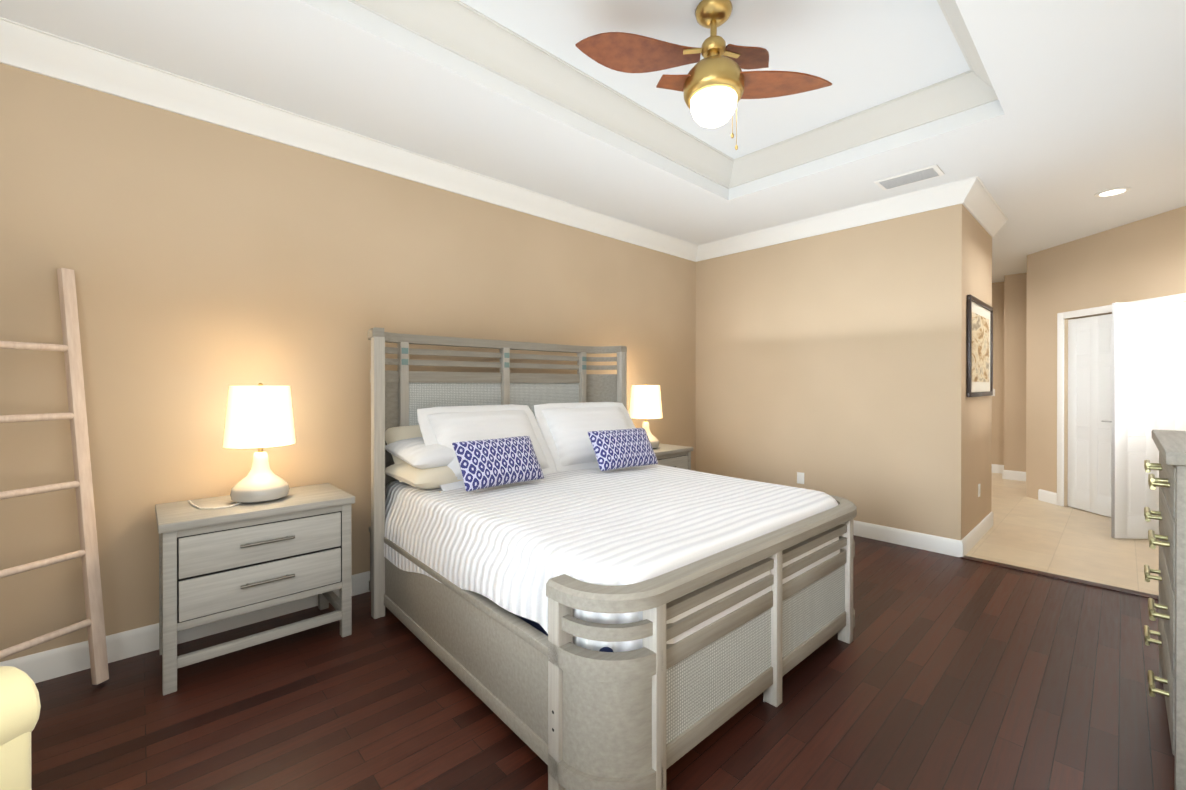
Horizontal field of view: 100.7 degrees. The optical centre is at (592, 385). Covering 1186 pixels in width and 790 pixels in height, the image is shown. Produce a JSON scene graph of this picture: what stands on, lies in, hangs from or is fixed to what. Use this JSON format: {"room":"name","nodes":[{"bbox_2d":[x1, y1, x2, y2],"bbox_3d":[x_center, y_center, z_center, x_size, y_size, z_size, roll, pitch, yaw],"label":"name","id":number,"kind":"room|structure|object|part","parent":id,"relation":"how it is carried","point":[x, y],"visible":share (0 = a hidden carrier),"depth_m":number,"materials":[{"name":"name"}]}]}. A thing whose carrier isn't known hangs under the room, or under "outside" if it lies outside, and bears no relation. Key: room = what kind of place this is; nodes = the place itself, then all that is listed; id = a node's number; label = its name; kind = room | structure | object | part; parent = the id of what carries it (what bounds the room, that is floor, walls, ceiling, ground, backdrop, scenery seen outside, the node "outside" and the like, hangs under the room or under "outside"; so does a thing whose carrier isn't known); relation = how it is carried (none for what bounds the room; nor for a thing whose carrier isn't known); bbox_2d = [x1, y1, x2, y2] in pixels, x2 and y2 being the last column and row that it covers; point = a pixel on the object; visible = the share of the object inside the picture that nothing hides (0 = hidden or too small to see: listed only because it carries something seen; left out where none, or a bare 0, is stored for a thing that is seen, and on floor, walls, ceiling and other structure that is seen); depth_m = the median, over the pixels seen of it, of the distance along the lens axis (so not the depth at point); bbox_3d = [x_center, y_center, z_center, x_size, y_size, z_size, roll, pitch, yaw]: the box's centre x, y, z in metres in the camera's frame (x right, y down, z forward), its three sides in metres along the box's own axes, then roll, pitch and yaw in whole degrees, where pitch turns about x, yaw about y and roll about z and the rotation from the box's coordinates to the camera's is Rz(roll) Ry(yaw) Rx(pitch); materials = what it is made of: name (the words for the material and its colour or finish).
{"room":"bedroom","nodes":[
{"label":"bedroom","id":0,"kind":"room"},
{"bbox_2d":[0,63,695,661],"bbox_3d":[-1.237,-0.302,3.754,6.550,3.400,0.200,0,0,-43],"label":"wall","id":1,"kind":"structure","parent":0,"point":[208,263],"depth_m":2.77,"materials":[{"name":"paint"}]},
{"bbox_2d":[0,17,699,261],"bbox_3d":[-1.053,-1.557,3.699,6.350,0.150,0.125,0,0,-43],"label":"crown molding","id":2,"kind":"structure","parent":1,"relation":"attached to","point":[31,49],"depth_m":2.92,"materials":[{"name":"white"}]},
{"bbox_2d":[0,0,1185,282],"bbox_3d":[2.555,-1.681,3.556,11.850,0.100,7.500,0,0,-43],"label":"ceiling","id":3,"kind":"structure","parent":0,"point":[1068,124],"depth_m":2.97,"materials":[{"name":"white paint"}]},
{"bbox_2d":[700,176,983,260],"bbox_3d":[2.165,-1.560,4.806,0.125,0.150,2.575,0,0,-43],"label":"crown molding","id":4,"kind":"structure","parent":3,"relation":"attached to","point":[969,191],"depth_m":4.52,"materials":[{"name":"white"}]},
{"bbox_2d":[874,164,943,189],"bbox_3d":[2.471,-1.624,3.846,0.240,0.015,0.420,0,0,-43],"label":"ceiling vent","id":5,"kind":"object","parent":3,"relation":"in","point":[921,174],"visible":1,"depth_m":3.82,"materials":[{"name":"white metal"}]},
{"bbox_2d":[964,185,1007,236],"bbox_3d":[3.545,-1.559,4.415,1.350,0.150,0.125,0,0,-43],"label":"crown molding","id":6,"kind":"structure","parent":3,"relation":"attached to","point":[990,216],"depth_m":4.45,"materials":[{"name":"white"}]},
{"bbox_2d":[1094,187,1130,196],"bbox_3d":[4.371,-1.627,4.134,0.210,0.011,0.210,0,0,-43],"label":"recessed light","id":7,"kind":"object","parent":3,"relation":"in","point":[1113,192],"visible":0.98,"depth_m":4.12,"materials":[{"name":"white"}]},
{"bbox_2d":[31,535,1174,789],"bbox_3d":[0.237,1.432,2.167,6.550,0.060,4.540,0,0,-43],"label":"floor","id":8,"kind":"structure","parent":0,"point":[947,673],"depth_m":2.11,"materials":[{"name":"brown wood"}]},
{"bbox_2d":[0,666,40,789],"bbox_3d":[-1.897,0.956,0.953,0.830,0.900,0.820,0,0,9],"label":"armchair","id":9,"kind":"object","parent":8,"relation":"on","point":[20,706],"visible":1,"depth_m":1.24,"materials":[{"name":"beige fabric"}]},
{"bbox_2d":[0,268,108,684],"bbox_3d":[-2.498,0.416,2.063,0.270,1.953,0.610,0,0,16],"label":"ladder","id":10,"kind":"object","parent":8,"relation":"on","point":[81,484],"visible":0.96,"depth_m":2.31,"materials":[{"name":"brown wood"}]},
{"bbox_2d":[155,483,354,695],"bbox_3d":[-1.809,1.011,2.661,0.830,0.780,0.542,0,0,-43],"label":"nightstand","id":11,"kind":"object","parent":8,"relation":"on","point":[295,543],"visible":1,"depth_m":2.46,"materials":[{"name":"grey wood"}]},
{"bbox_2d":[188,383,295,508],"bbox_3d":[-1.872,0.302,2.647,0.459,0.636,0.365,0,0,-43],"label":"lamp","id":12,"kind":"object","parent":11,"relation":"on","point":[260,416],"visible":1,"depth_m":2.57,"materials":[{"name":"ceramic"}]},
{"bbox_3d":[-1.813,0.161,2.677,0.330,0.320,0.330,0,0,-43],"label":"lamp shade","id":13,"kind":"part","parent":12,"relation":"part of","materials":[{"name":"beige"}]},
{"bbox_2d":[368,327,856,789],"bbox_3d":[0.047,0.525,3.027,2.162,1.750,2.348,0,0,-42],"label":"bed","id":14,"kind":"object","parent":8,"relation":"on","point":[573,585],"visible":1,"depth_m":2.25,"materials":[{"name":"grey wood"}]},
{"bbox_2d":[385,425,422,481],"bbox_3d":[-0.999,0.439,3.393,0.860,0.180,0.500,0,40,-42],"label":"pillow","id":15,"kind":"object","parent":14,"relation":"on","point":[395,435],"depth_m":3.18,"materials":[{"name":"beige fabric"}]},
{"bbox_2d":[452,436,543,490],"bbox_3d":[-0.558,0.455,2.956,0.600,0.330,0.140,0,-32,-45],"label":"pillow","id":16,"kind":"object","parent":14,"relation":"on","point":[487,463],"depth_m":2.88,"materials":[{"name":"blue fabric"}]},
{"bbox_3d":[0.025,0.975,3.053,1.840,0.190,2.130,0,0,-42],"label":"mattress","id":17,"kind":"part","parent":14,"relation":"part of","materials":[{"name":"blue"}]},
{"bbox_2d":[588,428,657,470],"bbox_3d":[0.223,0.454,3.567,0.580,0.330,0.140,0,-32,-36],"label":"pillow","id":18,"kind":"object","parent":14,"relation":"on","point":[621,448],"depth_m":3.48,"materials":[{"name":"blue fabric"}]},
{"bbox_2d":[653,443,692,469],"bbox_3d":[0.531,1.005,4.829,0.830,0.780,0.542,0,0,-43],"label":"nightstand","id":19,"kind":"object","parent":8,"relation":"on","point":[677,456],"visible":0.06,"depth_m":4.78,"materials":[{"name":"grey wood"}]},
{"bbox_2d":[629,384,662,448],"bbox_3d":[0.461,0.296,4.808,0.459,0.636,0.365,0,0,-43],"label":"lamp","id":20,"kind":"object","parent":19,"relation":"on","point":[645,402],"visible":0.79,"depth_m":4.71,"materials":[{"name":"ceramic"}]},
{"bbox_3d":[0.520,0.155,4.838,0.330,0.320,0.330,0,0,-43],"label":"lamp shade","id":21,"kind":"part","parent":20,"relation":"part of","materials":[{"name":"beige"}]},
{"bbox_2d":[960,555,1158,599],"bbox_3d":[3.523,1.394,3.439,0.090,0.009,1.540,0,0,-43],"label":"threshold","id":22,"kind":"object","parent":8,"relation":"on","point":[1093,584],"depth_m":3.54,"materials":[{"name":"brown wood"}]},
{"bbox_2d":[1144,430,1185,789],"bbox_3d":[2.464,0.808,1.814,1.140,1.190,0.558,0,0,-43],"label":"dresser","id":23,"kind":"object","parent":8,"relation":"on","point":[1170,481],"visible":1,"depth_m":1.70,"materials":[{"name":"grey wood"}]},
{"bbox_2d":[460,0,969,158],"bbox_3d":[0.586,-1.863,2.481,3.600,0.270,2.080,0,0,-43],"label":"ceiling","id":24,"kind":"structure","parent":0,"point":[860,55],"depth_m":2.73,"materials":[{"name":"white paint"}]},
{"bbox_2d":[348,0,741,188],"bbox_3d":[-0.005,-1.815,3.119,3.400,0.170,0.140,0,0,-43],"label":"ceiling tray side","id":25,"kind":"structure","parent":24,"relation":"attached to","point":[463,30],"depth_m":2.87,"materials":[{"name":"white paint"}]},
{"bbox_2d":[575,0,831,149],"bbox_3d":[0.556,-1.547,2.470,0.954,0.702,0.880,0,0,-43],"label":"ceiling fan","id":26,"kind":"object","parent":24,"relation":"hanging from","point":[716,84],"visible":1,"depth_m":2.45,"materials":[{"name":"gold metal"}]},
{"bbox_3d":[0.607,-1.376,2.474,0.230,0.125,0.230,0,0,-43],"label":"globe","id":27,"kind":"part","parent":26,"relation":"part of","materials":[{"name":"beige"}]},
{"bbox_2d":[736,77,971,183],"bbox_3d":[1.778,-1.817,3.592,0.140,0.170,1.590,0,0,-43],"label":"ceiling tray side","id":28,"kind":"structure","parent":24,"relation":"attached to","point":[942,99],"depth_m":3.48,"materials":[{"name":"white paint"}]},
{"bbox_2d":[937,0,997,107],"bbox_3d":[1.177,-1.812,1.843,3.400,0.170,0.140,0,0,-43],"label":"crown molding","id":29,"kind":"structure","parent":24,"relation":"attached to","point":[975,85],"depth_m":2.85,"materials":[{"name":"white paint"}]},
{"bbox_2d":[695,204,991,539],"bbox_3d":[2.232,-0.173,5.830,1.360,3.130,3.730,0,0,-43],"label":"wall block","id":30,"kind":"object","parent":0,"point":[834,363],"visible":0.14,"depth_m":4.61,"materials":[{"name":"paint"}]},
{"bbox_2d":[797,472,803,483],"bbox_3d":[2.100,0.934,4.968,0.006,0.115,0.075,0,0,-43],"label":"electrical outlet","id":31,"kind":"object","parent":30,"relation":"attached to","point":[800,477],"visible":1,"depth_m":4.97,"materials":[{"name":"white plastic"}]},
{"bbox_2d":[967,294,992,396],"bbox_3d":[3.525,-0.334,4.463,1.040,0.860,0.028,0,0,-43],"label":"picture frame","id":32,"kind":"object","parent":30,"relation":"attached to","point":[979,348],"visible":1,"depth_m":4.42,"materials":[{"name":"brown"}]},
{"bbox_2d":[992,282,1003,464],"bbox_3d":[5.687,-0.181,8.751,0.200,3.130,4.140,0,0,-43],"label":"wall","id":33,"kind":"structure","parent":0,"point":[998,380],"depth_m":7.79,"materials":[{"name":"paint"}]},
{"bbox_2d":[1004,273,1026,471],"bbox_3d":[6.506,-0.177,7.315,0.550,3.130,0.520,0,0,-43],"label":"wall","id":34,"kind":"structure","parent":0,"point":[1015,305],"depth_m":7.22,"materials":[{"name":"paint"}]},
{"bbox_2d":[965,473,1158,594],"bbox_3d":[4.958,1.422,5.790,5.300,0.060,7.500,0,0,-43],"label":"floor","id":35,"kind":"structure","parent":0,"point":[1024,531],"depth_m":4.32,"materials":[{"name":"beige tile"}]},
{"bbox_2d":[1026,206,1185,506],"bbox_3d":[5.497,-0.170,4.879,0.200,3.130,2.581,0,0,2],"label":"wall","id":36,"kind":"structure","parent":0,"point":[1143,259],"depth_m":5.58,"materials":[{"name":"paint"}]},
{"bbox_2d":[1068,314,1111,516],"bbox_3d":[5.463,0.313,5.341,0.461,2.140,0.454,0,0,-43],"label":"closet door","id":37,"kind":"structure","parent":36,"relation":"in","point":[1089,414],"depth_m":5.38,"materials":[{"name":"white wood"}]},
{"bbox_2d":[1057,293,1185,506],"bbox_3d":[5.394,0.276,5.039,0.018,2.237,1.380,0,0,2],"label":"door frame","id":38,"kind":"structure","parent":36,"relation":"attached to","point":[1061,317],"depth_m":5.66,"materials":[{"name":"white wood"}]},
{"bbox_2d":[1111,302,1185,538],"bbox_3d":[5.046,0.316,4.452,0.610,2.140,0.034,0,0,4],"label":"closet door","id":39,"kind":"structure","parent":36,"relation":"in","point":[1148,367],"depth_m":4.44,"materials":[{"name":"white wood"}]},
{"bbox_3d":[2.482,-0.160,1.284,8.650,3.130,0.200,0,0,-43],"label":"wall","id":40,"kind":"structure","parent":0,"visible":0},
{"bbox_2d":[0,464,1056,682],"bbox_3d":[1.865,1.329,4.309,11.450,0.135,5.070,0,0,-43],"label":"baseboard","id":41,"kind":"structure","parent":40,"relation":"attached to","point":[52,663],"depth_m":2.83,"materials":[{"name":"white wood"}]}
]}

